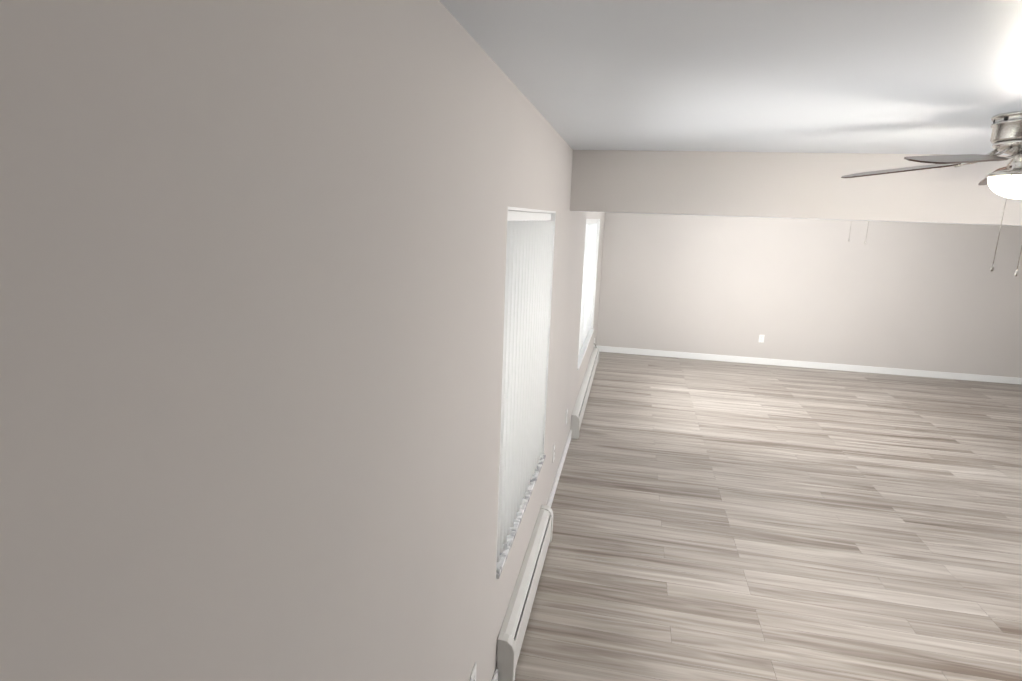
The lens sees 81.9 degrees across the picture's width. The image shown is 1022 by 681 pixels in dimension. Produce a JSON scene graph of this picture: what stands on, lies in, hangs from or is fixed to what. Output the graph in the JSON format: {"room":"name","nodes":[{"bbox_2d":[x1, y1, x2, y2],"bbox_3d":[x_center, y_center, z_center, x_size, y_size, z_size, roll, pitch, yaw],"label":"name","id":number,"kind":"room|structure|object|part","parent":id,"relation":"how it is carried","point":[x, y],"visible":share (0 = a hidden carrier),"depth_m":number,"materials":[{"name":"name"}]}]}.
{"room":"empty living room","nodes":[
{"label":"empty living room","id":0,"kind":"room"},
{"bbox_2d":[0,0,604,680],"bbox_3d":[0.325,-0.147,4.486,0.220,2.440,9.482,4,12,11],"label":"wall","id":1,"kind":"structure","parent":0,"point":[252,278],"depth_m":0.74,"materials":[{"name":"beige paint"}]},
{"bbox_2d":[470,662,476,680],"bbox_3d":[-0.134,1.218,2.092,0.008,0.116,0.072,4,12,11],"label":"electrical outlet","id":2,"kind":"object","parent":1,"relation":"attached to","point":[473,676],"visible":0.98,"depth_m":2.09,"materials":[{"name":"white"}]},
{"bbox_2d":[472,673,475,680],"bbox_3d":[-0.131,1.219,2.092,0.002,0.066,0.033,4,12,11],"label":"socket","id":3,"kind":"object","parent":2,"relation":"attached to","point":[474,674],"depth_m":2.09,"materials":[{"name":"white plastic"}]},
{"bbox_2d":[492,669,497,680],"bbox_3d":[-0.287,1.673,1.468,0.017,0.092,2.230,4,12,11],"label":"baseboard","id":4,"kind":"structure","parent":1,"relation":"attached to","point":[495,677],"depth_m":2.50,"materials":[{"name":"white wood"}]},
{"bbox_2d":[496,454,545,578],"bbox_3d":[-0.021,0.826,3.024,0.212,0.020,1.281,4,12,11],"label":"window sill","id":5,"kind":"structure","parent":1,"relation":"attached to","point":[503,555],"depth_m":2.81,"materials":[{"name":"stone"}]},
{"bbox_2d":[496,207,555,564],"bbox_3d":[-0.002,0.114,2.874,0.199,1.477,1.305,4,12,11],"label":"window","id":6,"kind":"structure","parent":1,"relation":"in","point":[553,214],"depth_m":3.34,"materials":[{"name":"white plastic"}]},
{"bbox_2d":[508,211,550,220],"bbox_3d":[0.076,-0.574,2.717,0.044,0.037,1.277,4,12,11],"label":"blind headrail","id":7,"kind":"object","parent":6,"relation":"attached to","point":[517,216],"visible":0.54,"depth_m":2.57,"materials":[{"name":"white plastic"}]},
{"bbox_2d":[497,220,553,561],"bbox_3d":[0.052,0.125,2.864,0.082,1.397,1.218,4,12,11],"label":"window blind slats","id":8,"kind":"object","parent":7,"relation":"hanging from","point":[528,276],"visible":0.62,"depth_m":2.70,"materials":[{"name":"plastic"}]},
{"bbox_2d":[552,444,554,462],"bbox_3d":[0.303,0.795,4.147,0.008,0.116,0.072,4,12,11],"label":"electrical outlet","id":9,"kind":"object","parent":1,"relation":"attached to","point":[553,453],"visible":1,"depth_m":4.13,"materials":[{"name":"white plastic"}]},
{"bbox_2d":[547,430,571,507],"bbox_3d":[0.372,1.035,4.581,0.013,0.092,1.760,4,12,11],"label":"baseboard","id":10,"kind":"structure","parent":1,"relation":"attached to","point":[550,500],"depth_m":4.56,"materials":[{"name":"white wood"}]},
{"bbox_2d":[577,329,593,369],"bbox_3d":[0.772,0.061,6.759,0.212,0.020,2.154,4,12,11],"label":"window sill","id":11,"kind":"structure","parent":1,"relation":"attached to","point":[584,348],"depth_m":6.60,"materials":[{"name":"white"}]},
{"bbox_2d":[586,219,599,328],"bbox_3d":[0.790,-0.634,6.613,0.199,1.440,2.178,4,12,11],"label":"window","id":12,"kind":"structure","parent":1,"relation":"in","point":[595,272],"depth_m":7.60,"materials":[{"name":"white"}]},
{"bbox_2d":[578,223,596,355],"bbox_3d":[0.844,-0.622,6.604,0.028,1.360,2.131,4,12,11],"label":"window blind slats","id":13,"kind":"object","parent":12,"relation":"hanging from","point":[588,275],"visible":0.52,"depth_m":6.65,"materials":[{"name":"plastic"}]},
{"bbox_3d":[0.868,-1.303,6.460,0.044,0.037,2.150,4,12,11],"label":"window blind head rail","id":14,"kind":"part","parent":12,"relation":"part of","materials":[{"name":"white plastic"}]},
{"bbox_2d":[439,0,1021,154],"bbox_3d":[3.412,-1.165,3.622,6.440,0.120,9.482,4,12,11],"label":"ceiling","id":15,"kind":"structure","parent":0,"point":[881,76],"depth_m":1.73,"materials":[{"name":"white paint"}]},
{"bbox_2d":[570,150,1021,225],"bbox_3d":[3.371,-0.881,3.526,6.000,0.398,0.269,4,12,11],"label":"ceiling beam","id":16,"kind":"structure","parent":15,"relation":"attached to","point":[776,185],"depth_m":3.71,"materials":[{"name":"beige paint"}]},
{"bbox_2d":[841,111,1021,276],"bbox_3d":[2.043,-0.552,2.292,1.214,0.620,1.269,4,12,11],"label":"ceiling fan","id":17,"kind":"object","parent":15,"relation":"hanging from","point":[1006,138],"visible":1,"depth_m":2.25,"materials":[{"name":"silver metal"}]},
{"bbox_3d":[1.993,-0.593,2.298,0.222,0.082,0.222,4,12,11],"label":"lamp shade","id":18,"kind":"part","parent":17,"relation":"part of","materials":[{"name":"white glass"}]},
{"bbox_2d":[515,352,1021,680],"bbox_3d":[3.324,1.328,4.151,6.440,0.100,9.482,4,12,11],"label":"floor","id":19,"kind":"structure","parent":0,"point":[723,521],"depth_m":3.93,"materials":[{"name":"laminate"}]},
{"bbox_2d":[496,505,552,680],"bbox_3d":[0.101,1.265,3.117,0.077,0.231,1.240,4,12,11],"label":"heater","id":20,"kind":"object","parent":19,"relation":"on","point":[512,632],"visible":1,"depth_m":2.84,"materials":[{"name":"white metal"}]},
{"bbox_2d":[571,344,598,438],"bbox_3d":[0.903,0.456,6.883,0.078,0.305,3.090,4,12,11],"label":"heater","id":21,"kind":"object","parent":19,"relation":"on","point":[577,415],"visible":0.94,"depth_m":6.12,"materials":[{"name":"white metal"}]},
{"bbox_2d":[597,212,1021,377],"bbox_3d":[4.311,-0.824,8.329,6.000,2.440,0.220,4,12,11],"label":"wall","id":22,"kind":"structure","parent":0,"point":[940,297],"depth_m":8.24,"materials":[{"name":"beige paint"}]},
{"bbox_2d":[759,335,764,342],"bbox_3d":[3.626,-0.028,8.518,0.072,0.116,0.008,4,12,11],"label":"electrical outlet","id":23,"kind":"object","parent":22,"relation":"attached to","point":[761,338],"visible":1,"depth_m":8.52,"materials":[{"name":"white plastic"}]},
{"bbox_2d":[598,346,1021,384],"bbox_3d":[4.232,0.346,8.462,5.970,0.092,0.017,4,12,11],"label":"baseboard","id":24,"kind":"structure","parent":22,"relation":"attached to","point":[885,370],"depth_m":8.43,"materials":[{"name":"white wood"}]}
]}

